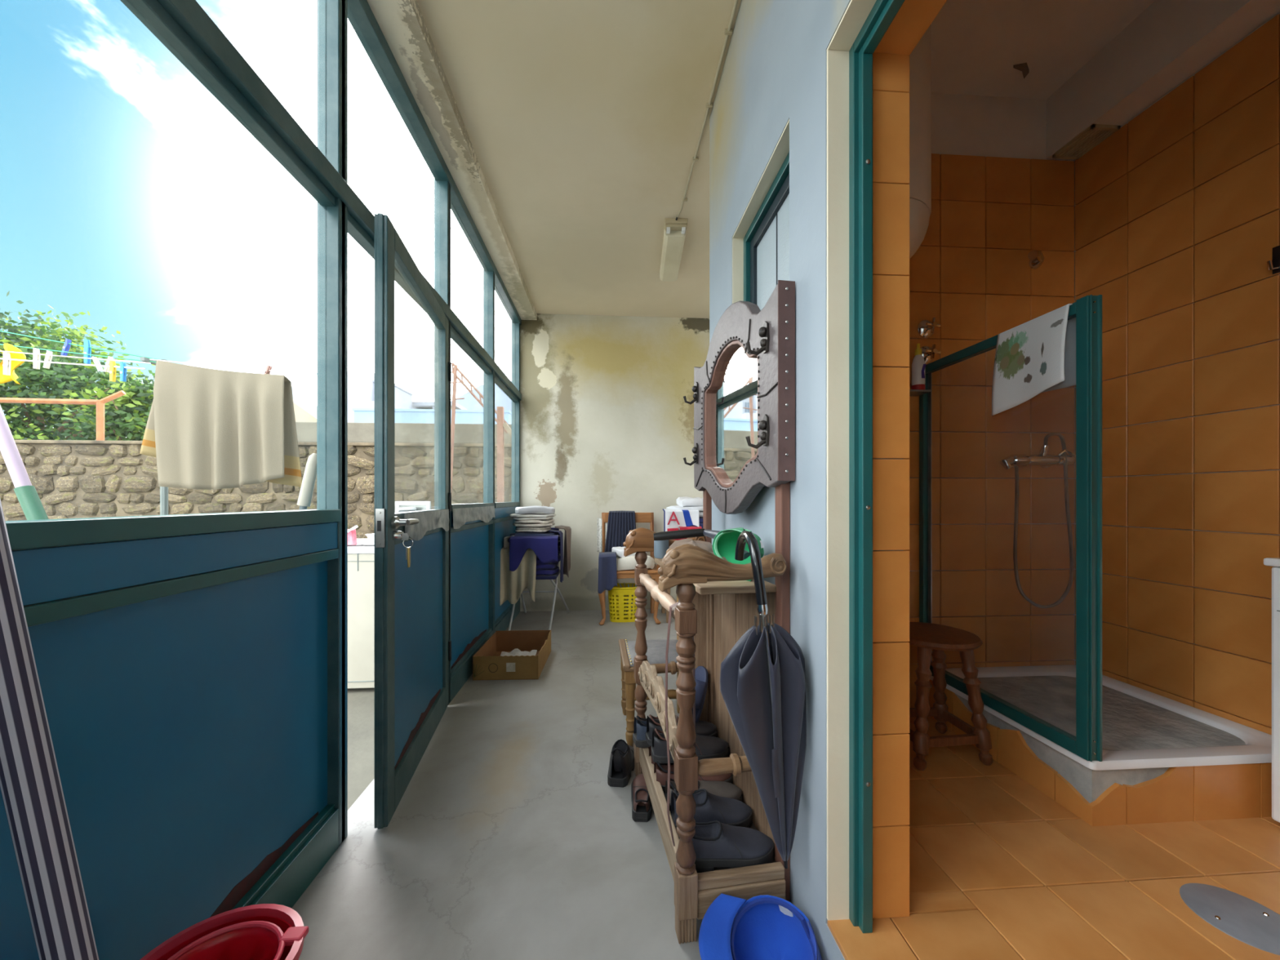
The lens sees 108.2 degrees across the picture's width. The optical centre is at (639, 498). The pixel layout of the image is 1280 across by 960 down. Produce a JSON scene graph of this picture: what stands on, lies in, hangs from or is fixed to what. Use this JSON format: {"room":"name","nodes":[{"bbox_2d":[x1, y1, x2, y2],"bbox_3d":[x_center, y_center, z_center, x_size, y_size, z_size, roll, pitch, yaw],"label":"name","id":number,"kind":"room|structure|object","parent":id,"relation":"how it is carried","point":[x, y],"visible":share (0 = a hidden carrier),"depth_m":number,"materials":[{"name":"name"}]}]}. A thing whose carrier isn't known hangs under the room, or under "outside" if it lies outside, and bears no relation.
{"room":"enclosed porch","nodes":[
{"label":"enclosed porch","id":0,"kind":"room"},
{"bbox_2d":[347,688,374,809],"bbox_3d":[-9.442,1.183,-0.661,17.070,0.115,12.000,0,0,-4],"label":"patio","id":1,"kind":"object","parent":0,"point":[361,701],"depth_m":2.15,"materials":[{"name":"concrete"}]},
{"bbox_2d":[0,404,48,519],"bbox_3d":[-2.032,0.021,1.562,0.876,2.214,0.044,0,0,-4],"label":"pole","id":2,"kind":"object","parent":1,"relation":"on","point":[28,497],"visible":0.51,"depth_m":1.55,"materials":[{"name":"paint"}]},
{"bbox_2d":[140,356,168,515],"bbox_3d":[-2.610,0.182,2.492,0.032,1.885,0.136,0,0,-4],"label":"post","id":3,"kind":"object","parent":1,"relation":"on","point":[163,490],"visible":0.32,"depth_m":2.53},
{"bbox_2d":[0,343,155,362],"bbox_3d":[-4.369,-0.945,2.331,3.611,0.451,0.006,0,0,-4],"label":"clothesline","id":4,"kind":"object","parent":3,"relation":"attached to","point":[0,344],"visible":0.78,"depth_m":2.43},
{"bbox_2d":[0,342,26,384],"bbox_3d":[-3.281,-0.695,2.407,0.152,0.211,0.044,0,0,-4],"label":"cloth","id":5,"kind":"object","parent":4,"relation":"hanging from","point":[14,364],"visible":0.72,"depth_m":2.40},
{"bbox_2d":[149,359,374,377],"bbox_3d":[-2.014,-0.697,2.486,1.150,0.077,0.006,0,0,-4],"label":"clothesline","id":6,"kind":"object","parent":3,"relation":"attached to","point":[149,359],"visible":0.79,"depth_m":2.48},
{"bbox_2d":[139,360,302,489],"bbox_3d":[-2.265,-0.383,2.470,0.816,0.680,0.133,0,0,-4],"label":"towel","id":7,"kind":"object","parent":6,"relation":"hanging from","point":[206,428],"visible":1,"depth_m":2.44,"materials":[{"name":"fabric"}]},
{"bbox_2d":[297,453,316,510],"bbox_3d":[-1.448,0.468,1.903,0.242,1.308,0.046,0,0,-4],"label":"pole","id":8,"kind":"object","parent":1,"relation":"on","point":[305,495],"visible":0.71,"depth_m":1.89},
{"bbox_2d":[347,538,374,688],"bbox_3d":[-1.710,0.700,2.948,0.620,0.840,0.580,0,0,-4],"label":"washing machine","id":9,"kind":"object","parent":1,"relation":"on","point":[361,559],"visible":0.1,"depth_m":2.67,"materials":[{"name":"white metal"}]},
{"bbox_2d":[395,501,431,512],"bbox_3d":[-1.506,0.150,3.072,0.225,0.260,0.020,0,0,-4],"label":"mirror frame","id":10,"kind":"object","parent":9,"relation":"on","point":[420,505],"visible":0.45,"depth_m":3.07,"materials":[{"name":"white ceramic"}]},
{"bbox_2d":[450,362,508,492],"bbox_3d":[-1.976,-0.254,5.594,0.760,2.750,0.050,0,0,-8],"label":"mast","id":11,"kind":"object","parent":1,"relation":"on","point":[455,369],"visible":0.62,"depth_m":5.55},
{"bbox_2d":[497,406,511,502],"bbox_3d":[-1.527,0.020,5.492,0.320,2.200,0.070,0,0,-4],"label":"wooden post","id":12,"kind":"object","parent":1,"relation":"on","point":[501,425],"visible":0.53,"depth_m":5.45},
{"bbox_2d":[291,608,702,959],"bbox_3d":[0.773,1.180,1.633,3.630,0.120,6.550,0,0,-4],"label":"floor","id":13,"kind":"structure","parent":0,"point":[508,837],"depth_m":1.50,"materials":[{"name":"concrete"}]},
{"bbox_2d":[0,498,98,959],"bbox_3d":[-0.831,0.446,0.641,0.050,1.354,0.215,0,0,42],"label":"ironing board","id":14,"kind":"object","parent":13,"relation":"on","point":[31,786],"visible":1,"depth_m":0.63,"materials":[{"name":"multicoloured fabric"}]},
{"bbox_2d":[139,903,308,959],"bbox_3d":[-0.766,0.979,0.834,0.300,0.278,0.262,0,0,-4],"label":"plastic basin","id":15,"kind":"object","parent":13,"relation":"on","point":[261,931],"visible":1,"depth_m":0.91,"materials":[{"name":"red plastic"}]},
{"bbox_2d":[176,927,278,959],"bbox_3d":[-0.763,0.912,0.828,0.199,0.129,0.185,0,0,-4],"label":"basket","id":16,"kind":"object","parent":15,"relation":"on","point":[201,943],"depth_m":0.90,"materials":[{"name":"red plastic"}]},
{"bbox_2d":[472,630,551,679],"bbox_3d":[-0.840,1.043,3.116,0.400,0.154,0.536,0,0,-2],"label":"cardboard box","id":17,"kind":"object","parent":13,"relation":"on","point":[488,664],"visible":0.99,"depth_m":2.87,"materials":[{"name":"cardboard"}]},
{"bbox_2d":[508,527,569,630],"bbox_3d":[-0.903,0.704,4.237,0.470,0.847,0.636,0,0,-4],"label":"folding chair","id":18,"kind":"object","parent":13,"relation":"on","point":[554,576],"visible":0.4,"depth_m":4.05,"materials":[{"name":"grey metal"}]},
{"bbox_2d":[535,555,560,575],"bbox_3d":[-0.932,0.594,4.155,0.435,0.165,0.387,0,0,-4],"label":"trousers","id":19,"kind":"object","parent":18,"relation":"on","point":[549,568],"visible":0.31,"depth_m":4.00,"materials":[{"name":"fabric"}]},
{"bbox_2d":[536,541,559,556],"bbox_3d":[-0.922,0.450,4.151,0.462,0.132,0.400,0,0,-4],"label":"jumper","id":20,"kind":"object","parent":19,"relation":"on","point":[558,542],"visible":0.11,"depth_m":4.07,"materials":[{"name":"blue fabric"}]},
{"bbox_2d":[500,546,536,605],"bbox_3d":[-1.034,0.658,3.960,0.320,0.482,0.181,0,0,-4],"label":"trousers","id":21,"kind":"object","parent":20,"relation":"on","point":[513,584],"visible":0.88,"depth_m":3.91,"materials":[{"name":"fabric"}]},
{"bbox_2d":[507,531,559,542],"bbox_3d":[-0.938,0.343,4.147,0.445,0.102,0.396,0,0,-4],"label":"jeans","id":22,"kind":"object","parent":20,"relation":"on","point":[546,533],"visible":0.4,"depth_m":3.97,"materials":[{"name":"fabric"}]},
{"bbox_2d":[515,525,551,532],"bbox_3d":[-0.938,0.270,4.094,0.282,0.051,0.304,0,0,4],"label":"linens","id":23,"kind":"object","parent":22,"relation":"on","point":[519,529],"visible":0.78,"depth_m":3.96,"materials":[{"name":"fabric"}]},
{"bbox_2d":[512,519,555,527],"bbox_3d":[-0.935,0.216,4.095,0.350,0.066,0.323,0,0,-4],"label":"linens","id":24,"kind":"object","parent":23,"relation":"on","point":[544,522],"visible":0.87,"depth_m":3.95,"materials":[{"name":"beige fabric"}]},
{"bbox_2d":[510,513,555,519],"bbox_3d":[-0.941,0.161,4.099,0.397,0.057,0.333,0,0,-4],"label":"linens","id":25,"kind":"object","parent":24,"relation":"on","point":[531,516],"visible":0.93,"depth_m":3.95,"materials":[{"name":"white fabric"}]},
{"bbox_2d":[515,506,555,514],"bbox_3d":[-0.930,0.104,4.094,0.363,0.078,0.345,0,0,-4],"label":"linens","id":26,"kind":"object","parent":25,"relation":"on","point":[528,509],"visible":0.99,"depth_m":3.94,"materials":[{"name":"white fabric"}]},
{"bbox_2d":[509,534,559,571],"bbox_3d":[-0.898,0.466,3.943,0.401,0.298,0.161,0,0,-4],"label":"shirt","id":27,"kind":"object","parent":22,"relation":"on","point":[545,548],"visible":0.96,"depth_m":3.89,"materials":[{"name":"fabric"}]},
{"bbox_2d":[555,524,571,577],"bbox_3d":[-0.709,0.480,4.249,0.140,0.449,0.297,0,0,-4],"label":"jacket","id":28,"kind":"object","parent":18,"relation":"hanging from","point":[567,537],"visible":0.99,"depth_m":4.18,"materials":[{"name":"fabric"}]},
{"bbox_2d":[607,738,634,787],"bbox_3d":[-0.075,1.047,1.916,0.111,0.145,0.245,0,0,7],"label":"shoe","id":29,"kind":"object","parent":13,"relation":"on","point":[621,764],"visible":0.93,"depth_m":1.82,"materials":[{"name":"black leather"}]},
{"bbox_2d":[608,582,637,622],"bbox_3d":[-0.153,0.960,4.260,0.312,0.319,0.234,0,0,-4],"label":"laundry basket","id":30,"kind":"object","parent":13,"relation":"on","point":[617,603],"visible":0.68,"depth_m":4.17,"materials":[{"name":"yellow plastic"}]},
{"bbox_2d":[597,512,660,625],"bbox_3d":[-0.096,0.629,4.319,0.587,0.982,0.486,0,0,-4],"label":"carved chair","id":31,"kind":"object","parent":13,"relation":"on","point":[639,517],"visible":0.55,"depth_m":4.15,"materials":[{"name":"brown wood"}]},
{"bbox_2d":[596,517,607,552],"bbox_3d":[-0.355,0.370,4.501,0.122,0.360,0.050,0,0,-4],"label":"lace cloth","id":32,"kind":"object","parent":31,"relation":"hanging from","point":[599,540],"visible":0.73,"depth_m":4.50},
{"bbox_2d":[597,551,617,593],"bbox_3d":[-0.287,0.658,4.107,0.168,0.343,0.173,0,0,-4],"label":"blouse","id":33,"kind":"object","parent":31,"relation":"hanging from","point":[607,572],"visible":1,"depth_m":4.06,"materials":[{"name":"fabric"}]},
{"bbox_2d":[604,511,635,551],"bbox_3d":[-0.185,0.328,4.499,0.323,0.414,0.120,0,0,-4],"label":"towel","id":34,"kind":"object","parent":31,"relation":"hanging from","point":[620,523],"visible":0.74,"depth_m":4.47,"materials":[{"name":"fabric"}]},
{"bbox_2d":[616,555,654,570],"bbox_3d":[-0.084,0.592,4.286,0.432,0.165,0.367,0,0,-4],"label":"cushion","id":35,"kind":"object","parent":31,"relation":"on","point":[629,562],"visible":0.41,"depth_m":4.11,"materials":[{"name":"fabric"}]},
{"bbox_2d":[631,773,652,822],"bbox_3d":[0.009,1.085,1.712,0.090,0.070,0.224,0,0,3],"label":"shoe","id":36,"kind":"object","parent":13,"relation":"on","point":[642,806],"visible":0.81,"depth_m":1.64,"materials":[{"name":"brown leather"}]},
{"bbox_2d":[618,595,679,747],"bbox_3d":[0.078,0.720,2.246,0.344,0.800,0.390,0,0,-6],"label":"wooden chair","id":37,"kind":"object","parent":13,"relation":"on","point":[656,649],"visible":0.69,"depth_m":2.12,"materials":[{"name":"wood"}]},
{"bbox_2d":[661,588,670,622],"bbox_3d":[0.452,0.755,4.362,0.470,0.730,0.400,0,0,-4],"label":"side table","id":38,"kind":"object","parent":13,"relation":"on","point":[663,610],"visible":0.12,"depth_m":4.16,"materials":[{"name":"brown wood"}]},
{"bbox_3d":[0.439,0.340,4.350,0.433,0.123,0.345,0,0,-4],"label":"shorts","id":39,"kind":"object","parent":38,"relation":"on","visible":0},
{"bbox_2d":[698,516,702,528],"bbox_3d":[0.442,0.227,4.365,0.425,0.122,0.366,0,0,-4],"label":"navy tracksuit","id":40,"kind":"object","parent":39,"relation":"on","point":[700,518],"visible":0.08,"depth_m":4.22,"materials":[{"name":"fabric"}]},
{"bbox_2d":[666,505,702,516],"bbox_3d":[0.477,0.120,4.369,0.460,0.105,0.355,0,0,-4],"label":"white tracksuit","id":41,"kind":"object","parent":40,"relation":"on","point":[700,508],"visible":0.25,"depth_m":4.21,"materials":[{"name":"fabric"}]},
{"bbox_2d":[662,508,699,531],"bbox_3d":[0.369,0.203,4.186,0.320,0.210,0.136,0,0,-4],"label":"jersey","id":42,"kind":"object","parent":41,"relation":"on","point":[673,518],"visible":0.9,"depth_m":4.15,"materials":[{"name":"fabric"}]},
{"bbox_2d":[675,496,702,506],"bbox_3d":[0.514,0.032,4.345,0.336,0.099,0.271,0,0,-4],"label":"towel","id":43,"kind":"object","parent":41,"relation":"on","point":[685,501],"visible":0.64,"depth_m":4.22,"materials":[{"name":"fabric"}]},
{"bbox_2d":[622,280,795,943],"bbox_3d":[0.173,0.234,1.570,0.374,1.769,0.811,0,0,-9],"label":"stand","id":44,"kind":"object","parent":13,"relation":"on","point":[744,396],"depth_m":1.33,"materials":[{"name":"brown wood"}]},
{"bbox_2d":[632,715,657,747],"bbox_3d":[0.106,0.899,1.831,0.265,0.105,0.109,0,0,-15],"label":"shoe","id":45,"kind":"object","parent":44,"relation":"on","point":[639,740],"visible":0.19,"depth_m":1.77,"materials":[{"name":"fabric"}]},
{"bbox_2d":[648,745,662,764],"bbox_3d":[0.167,0.949,1.714,0.273,0.095,0.111,0,0,-10],"label":"shoe","id":46,"kind":"object","parent":44,"relation":"on","point":[650,747],"visible":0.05,"depth_m":1.69,"materials":[{"name":"leather"}]},
{"bbox_2d":[645,714,717,746],"bbox_3d":[0.160,0.858,1.749,0.273,0.100,0.111,0,0,-11],"label":"loafer","id":47,"kind":"object","parent":46,"relation":"on","point":[702,727],"visible":0.37,"depth_m":1.73,"materials":[{"name":"leather"}]},
{"bbox_2d":[691,666,707,722],"bbox_3d":[0.209,0.787,1.804,0.116,0.244,0.095,0,0,-38],"label":"slipper","id":48,"kind":"object","parent":47,"relation":"on","point":[700,672],"visible":0.38,"depth_m":1.77,"materials":[{"name":"fabric"}]},
{"bbox_2d":[653,539,668,558],"bbox_3d":[0.086,0.195,1.845,0.060,0.085,0.059,0,0,-4],"label":"mug","id":49,"kind":"object","parent":44,"relation":"on","point":[660,547],"visible":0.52,"depth_m":1.82,"materials":[{"name":"blue plastic"}]},
{"bbox_2d":[665,601,678,846],"bbox_3d":[0.087,0.602,1.246,0.040,0.638,0.049,0,0,-4],"label":"leather strap","id":50,"kind":"object","parent":44,"relation":"hanging from","point":[676,603],"visible":0.94,"depth_m":1.24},
{"bbox_2d":[653,761,733,794],"bbox_3d":[0.185,0.949,1.605,0.278,0.095,0.111,0,0,-8],"label":"shoe","id":51,"kind":"object","parent":44,"relation":"on","point":[661,770],"visible":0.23,"depth_m":1.57,"materials":[{"name":"leather"}]},
{"bbox_2d":[651,728,728,763],"bbox_3d":[0.179,0.858,1.637,0.275,0.100,0.111,0,0,-7],"label":"loafer","id":52,"kind":"object","parent":51,"relation":"on","point":[706,746],"visible":0.61,"depth_m":1.60,"materials":[{"name":"leather"}]},
{"bbox_2d":[653,528,750,559],"bbox_3d":[0.249,0.154,1.644,0.169,0.078,0.461,0,0,-39],"label":"umbrella","id":53,"kind":"object","parent":44,"relation":"on","point":[681,534],"visible":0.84,"depth_m":1.75,"materials":[{"name":"black fabric"}]},
{"bbox_2d":[664,777,742,811],"bbox_3d":[0.209,0.954,1.514,0.255,0.085,0.111,0,0,-6],"label":"shoe","id":54,"kind":"object","parent":44,"relation":"on","point":[721,788],"visible":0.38,"depth_m":1.51,"materials":[{"name":"black leather"}]},
{"bbox_2d":[670,788,752,837],"bbox_3d":[0.220,0.937,1.413,0.255,0.120,0.115,0,0,-10],"label":"shoe","id":55,"kind":"object","parent":44,"relation":"on","point":[709,807],"visible":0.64,"depth_m":1.39,"materials":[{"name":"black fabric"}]},
{"bbox_2d":[654,557,776,594],"bbox_3d":[0.216,0.248,1.567,0.218,0.020,0.640,0,0,-9],"label":"shelf","id":56,"kind":"object","parent":44,"relation":"attached to","point":[734,586],"depth_m":1.26,"materials":[{"name":"brown wood"}]},
{"bbox_2d":[692,820,774,872],"bbox_3d":[0.242,0.943,1.285,0.263,0.108,0.119,0,0,-6],"label":"shoe","id":57,"kind":"object","parent":44,"relation":"on","point":[716,843],"visible":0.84,"depth_m":1.25,"materials":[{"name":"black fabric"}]},
{"bbox_2d":[693,283,790,514],"bbox_3d":[0.312,-0.298,1.598,0.115,0.707,0.799,0,0,-4],"label":"mirror","id":58,"kind":"object","parent":44,"relation":"attached to","point":[741,396],"depth_m":1.47,"materials":[{"name":"brown wood"}]},
{"bbox_2d":[720,530,806,868],"bbox_3d":[0.288,0.492,1.138,0.212,0.816,0.178,0,0,42],"label":"umbrella","id":59,"kind":"object","parent":44,"relation":"hanging from","point":[762,683],"visible":1,"depth_m":1.10,"materials":[{"name":"fabric"}]},
{"bbox_2d":[698,893,822,959],"bbox_3d":[0.274,1.048,1.070,0.276,0.143,0.186,0,0,15],"label":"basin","id":60,"kind":"object","parent":13,"relation":"on","point":[763,926],"visible":1,"depth_m":1.12,"materials":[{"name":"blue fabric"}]},
{"bbox_2d":[520,313,709,611],"bbox_3d":[0.576,-0.355,4.802,3.680,3.190,0.200,0,0,-4],"label":"wall","id":61,"kind":"structure","parent":0,"point":[606,423],"depth_m":4.63,"materials":[{"name":"paint"}]},
{"bbox_2d":[366,0,537,319],"bbox_3d":[-0.923,-1.857,1.514,0.230,0.185,6.550,0,0,-4],"label":"ceiling beam","id":62,"kind":"structure","parent":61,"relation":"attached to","point":[402,23],"depth_m":2.19,"materials":[{"name":"paint"}]},
{"bbox_2d":[416,0,1155,318],"bbox_3d":[0.912,-1.879,1.643,3.450,0.143,6.550,0,0,-4],"label":"ceiling","id":63,"kind":"structure","parent":0,"point":[583,120],"depth_m":2.12,"materials":[{"name":"paint"}]},
{"bbox_2d":[659,217,688,280],"bbox_3d":[0.234,-1.790,3.364,0.150,0.080,0.761,0,0,-1],"label":"ceiling lamp","id":64,"kind":"object","parent":63,"relation":"attached to","point":[674,228],"visible":1,"depth_m":3.23,"materials":[{"name":"beige plastic"}]},
{"bbox_2d":[676,0,738,217],"bbox_3d":[0.416,-1.822,0.716,0.042,0.016,4.571,0,0,-4],"label":"cable","id":65,"kind":"object","parent":63,"relation":"attached to","point":[727,32],"visible":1,"depth_m":2.10,"materials":[{"name":"beige plastic"}]},
{"bbox_2d":[709,0,903,959],"bbox_3d":[0.562,-0.355,0.290,0.182,2.950,3.900,0,0,-4],"label":"wall","id":66,"kind":"structure","parent":0,"point":[774,73],"depth_m":1.18,"materials":[{"name":"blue paint"}]},
{"bbox_2d":[732,119,789,303],"bbox_3d":[0.407,-0.575,1.542,0.043,0.911,0.580,0,0,-4],"label":"trim","id":67,"kind":"structure","parent":66,"relation":"attached to","point":[781,150],"depth_m":1.64,"materials":[{"name":"beige paint"}]},
{"bbox_2d":[743,151,789,310],"bbox_3d":[0.461,-0.575,1.546,0.065,0.910,0.580,0,0,-4],"label":"window","id":68,"kind":"structure","parent":66,"relation":"in","point":[766,239],"depth_m":1.61,"materials":[{"name":"glass"}]},
{"bbox_2d":[826,49,848,920],"bbox_3d":[0.445,-0.029,1.041,0.049,1.948,0.006,0,0,-4],"label":"trim","id":69,"kind":"structure","parent":66,"relation":"attached to","point":[837,61],"depth_m":1.04,"materials":[{"name":"beige paint"}]},
{"bbox_2d":[826,0,876,51],"bbox_3d":[0.492,-1.007,0.365,0.049,0.006,1.360,0,0,-4],"label":"trim","id":70,"kind":"structure","parent":66,"relation":"attached to","point":[857,11],"depth_m":0.98,"materials":[{"name":"beige paint"}]},
{"bbox_2d":[848,0,946,933],"bbox_3d":[0.586,-0.033,0.372,0.140,1.956,1.361,0,0,-4],"label":"door frame","id":71,"kind":"structure","parent":66,"relation":"in","point":[879,55],"depth_m":1.04,"materials":[{"name":"tile"}]},
{"bbox_2d":[906,92,1074,707],"bbox_3d":[1.335,-0.355,2.183,1.624,2.950,0.232,0,0,-4],"label":"wall","id":72,"kind":"structure","parent":0,"point":[997,198],"depth_m":2.09,"materials":[{"name":"tile"}]},
{"bbox_2d":[908,23,931,258],"bbox_3d":[0.895,-1.327,1.819,0.408,0.965,0.431,0,0,-4],"label":"water heater","id":73,"kind":"object","parent":72,"relation":"attached to","point":[920,59],"visible":0.17,"depth_m":1.63,"materials":[{"name":"metal"}]},
{"bbox_2d":[909,389,932,396],"bbox_3d":[1.159,-0.448,2.004,0.152,0.025,0.097,0,0,-4],"label":"shelf","id":74,"kind":"object","parent":72,"relation":"attached to","point":[913,393],"visible":0.44,"depth_m":1.97,"materials":[{"name":"wood"}]},
{"bbox_2d":[911,343,926,389],"bbox_3d":[1.199,-0.562,1.993,0.052,0.205,0.054,0,0,-4],"label":"bottle","id":75,"kind":"object","parent":74,"relation":"on","point":[918,365],"visible":0.89,"depth_m":1.98,"materials":[{"name":"white plastic"}]},
{"bbox_2d":[916,317,941,337],"bbox_3d":[1.273,-0.753,2.030,0.080,0.079,0.063,0,0,-4],"label":"valve","id":76,"kind":"object","parent":72,"relation":"attached to","point":[926,328],"visible":1,"depth_m":2.04,"materials":[{"name":"silver metal"}]},
{"bbox_2d":[920,344,941,364],"bbox_3d":[1.273,-0.637,2.030,0.080,0.079,0.063,0,0,-4],"label":"valve","id":77,"kind":"object","parent":72,"relation":"attached to","point":[928,353],"visible":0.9,"depth_m":2.04,"materials":[{"name":"silver metal"}]},
{"bbox_2d":[1027,249,1044,269],"bbox_3d":[1.767,-1.065,2.068,0.116,0.056,0.054,0,0,-34],"label":"bracket","id":78,"kind":"object","parent":72,"relation":"attached to","point":[1036,258],"visible":1,"depth_m":2.05,"materials":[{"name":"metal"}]},
{"bbox_2d":[1000,432,1075,608],"bbox_3d":[1.739,0.096,2.046,0.346,0.765,0.096,0,0,-4],"label":"shower mixer","id":79,"kind":"object","parent":72,"relation":"attached to","point":[1065,457],"visible":1,"depth_m":2.01,"materials":[{"name":"silver metal"}]},
{"bbox_2d":[826,716,1279,959],"bbox_3d":[1.347,1.032,0.711,1.804,0.175,2.730,0,0,-4],"label":"floor","id":80,"kind":"structure","parent":0,"point":[1000,869],"depth_m":1.16,"materials":[{"name":"tile"}]},
{"bbox_2d":[907,622,993,770],"bbox_3d":[1.096,0.723,1.741,0.310,0.446,0.310,0,0,-4],"label":"round stool","id":81,"kind":"object","parent":80,"relation":"on","point":[926,637],"visible":0.74,"depth_m":1.65,"materials":[{"name":"brown wood"}]},
{"bbox_2d":[928,664,1271,826],"bbox_3d":[1.639,0.852,1.718,0.731,0.187,0.729,0,0,-4],"label":"shower tray","id":82,"kind":"object","parent":80,"relation":"on","point":[1164,759],"visible":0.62,"depth_m":1.45,"materials":[{"name":"ceramic"}]},
{"bbox_2d":[919,294,1102,761],"bbox_3d":[1.283,0.086,1.691,0.040,1.342,0.729,0,0,-4],"label":"screen","id":83,"kind":"object","parent":82,"relation":"on","point":[1086,744],"visible":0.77,"depth_m":1.35,"materials":[{"name":"green metal"}]},
{"bbox_2d":[991,303,1075,415],"bbox_3d":[1.282,-0.436,1.500,0.090,0.290,0.272,0,0,-4],"label":"bath mat","id":84,"kind":"object","parent":83,"relation":"hanging from","point":[1034,357],"visible":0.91,"depth_m":1.48,"materials":[{"name":"fabric"}]},
{"bbox_2d":[929,664,1271,770],"bbox_3d":[1.639,0.815,1.718,0.731,0.114,0.729,0,0,-4],"label":"basin","id":85,"kind":"object","parent":82,"relation":"in","point":[1143,730],"depth_m":1.58,"materials":[{"name":"white ceramic"}]},
{"bbox_2d":[1179,883,1279,955],"bbox_3d":[1.355,0.942,1.042,0.184,0.006,0.184,0,0,-4],"label":"floor drain","id":86,"kind":"object","parent":80,"relation":"on","point":[1241,917],"visible":1,"depth_m":1.05,"materials":[{"name":"metal"}]},
{"bbox_2d":[1263,557,1279,822],"bbox_3d":[1.933,0.558,1.099,0.225,0.773,0.503,0,0,-4],"label":"base cabinet","id":87,"kind":"object","parent":80,"relation":"on","point":[1274,562],"visible":1,"depth_m":1.32,"materials":[{"name":"wood"}]},
{"bbox_2d":[1074,11,1279,734],"bbox_3d":[2.162,-0.355,0.768,0.172,2.950,2.730,0,0,-4],"label":"wall","id":88,"kind":"structure","parent":0,"point":[1177,211],"depth_m":1.70,"materials":[{"name":"tile"}]},
{"bbox_2d":[1052,124,1119,159],"bbox_3d":[1.929,-1.542,2.007,0.123,0.014,0.175,0,0,-4],"label":"air vent","id":89,"kind":"object","parent":88,"relation":"attached to","point":[1075,148],"visible":1,"depth_m":2.00,"materials":[{"name":"beige plastic"}]},
{"bbox_2d":[1045,0,1279,160],"bbox_3d":[2.019,-1.685,0.758,0.138,0.270,2.730,0,0,-4],"label":"beam","id":90,"kind":"structure","parent":88,"relation":"attached to","point":[1170,41],"depth_m":1.73,"materials":[{"name":"paint"}]},
{"bbox_2d":[1266,244,1279,274],"bbox_3d":[2.005,-0.757,1.466,0.043,0.085,0.025,0,0,-4],"label":"wall hook","id":91,"kind":"object","parent":88,"relation":"attached to","point":[1274,265],"visible":1,"depth_m":1.47,"materials":[{"name":"black metal"}]},
{"bbox_3d":[0.974,-0.355,-1.736,3.800,3.190,0.200,0,0,-4],"label":"wall","id":92,"kind":"structure","parent":0,"visible":0},
{"bbox_2d":[0,0,521,959],"bbox_3d":[-0.991,-0.323,1.407,0.093,2.885,6.345,0,0,-4],"label":"window","id":93,"kind":"structure","parent":92,"relation":"in","point":[192,669],"depth_m":1.11,"materials":[{"name":"green metal"}]},
{"bbox_2d":[374,213,451,829],"bbox_3d":[-0.929,0.076,2.026,0.105,2.063,0.967,0,0,-11],"label":"door","id":94,"kind":"structure","parent":93,"relation":"attached to","point":[413,648],"depth_m":1.74,"materials":[{"name":"green metal"}]},
{"label":"outside","id":95,"kind":"structure","parent":0,"visible":0},
{"bbox_2d":[351,408,511,424],"bbox_3d":[-8.797,-1.305,20.411,6.400,4.850,2.050,0,0,-4],"label":"building","id":96,"kind":"structure","parent":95,"point":[361,415],"depth_m":19.40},
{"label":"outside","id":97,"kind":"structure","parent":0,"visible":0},
{"bbox_2d":[412,401,466,409],"bbox_3d":[-10.832,-1.980,25.857,3.200,6.200,2.900,0,0,-4],"label":"house","id":98,"kind":"structure","parent":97,"point":[415,405],"depth_m":24.52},
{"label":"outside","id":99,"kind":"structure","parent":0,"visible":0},
{"bbox_2d":[347,370,413,422],"bbox_3d":[-13.134,-2.355,22.588,2.750,6.950,3.100,0,0,-4],"label":"apartment block","id":100,"kind":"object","parent":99,"point":[361,390],"visible":0.12,"depth_m":21.17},
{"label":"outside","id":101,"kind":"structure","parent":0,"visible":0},
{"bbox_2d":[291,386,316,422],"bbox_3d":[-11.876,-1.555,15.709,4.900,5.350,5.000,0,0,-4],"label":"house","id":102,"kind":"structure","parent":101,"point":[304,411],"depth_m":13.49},
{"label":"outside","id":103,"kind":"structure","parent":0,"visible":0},
{"bbox_2d":[0,422,511,538],"bbox_3d":[-7.167,0.135,5.714,18.500,2.170,0.439,0,0,-4],"label":"wall","id":104,"kind":"structure","parent":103,"point":[70,478],"depth_m":5.69,"materials":[{"name":"stone"}]},
{"bbox_2d":[0,390,125,440],"bbox_3d":[-7.739,-1.025,5.696,2.556,0.660,0.114,0,0,-4],"label":"frame","id":105,"kind":"object","parent":104,"relation":"on","point":[100,403],"visible":0.86,"depth_m":5.71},
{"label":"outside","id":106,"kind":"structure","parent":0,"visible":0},
{"bbox_2d":[450,381,511,412],"bbox_3d":[-14.514,-6.380,64.143,60.000,19.000,10.000,0,0,-4],"label":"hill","id":107,"kind":"structure","parent":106,"point":[501,399],"depth_m":58.73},
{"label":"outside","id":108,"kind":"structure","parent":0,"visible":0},
{"bbox_2d":[60,369,155,440],"bbox_3d":[-7.689,-0.400,7.077,1.487,3.063,1.407,0,0,30],"label":"leafy shrub","id":109,"kind":"object","parent":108,"point":[126,415],"visible":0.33,"depth_m":6.76,"materials":[{"name":"green plant"}]},
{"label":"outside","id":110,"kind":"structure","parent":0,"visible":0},
{"bbox_2d":[0,290,155,439],"bbox_3d":[-10.629,-1.181,8.114,4.798,4.621,3.203,0,0,-15],"label":"leafy tree","id":111,"kind":"object","parent":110,"point":[63,380],"visible":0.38,"depth_m":7.77,"materials":[{"name":"green plant"}]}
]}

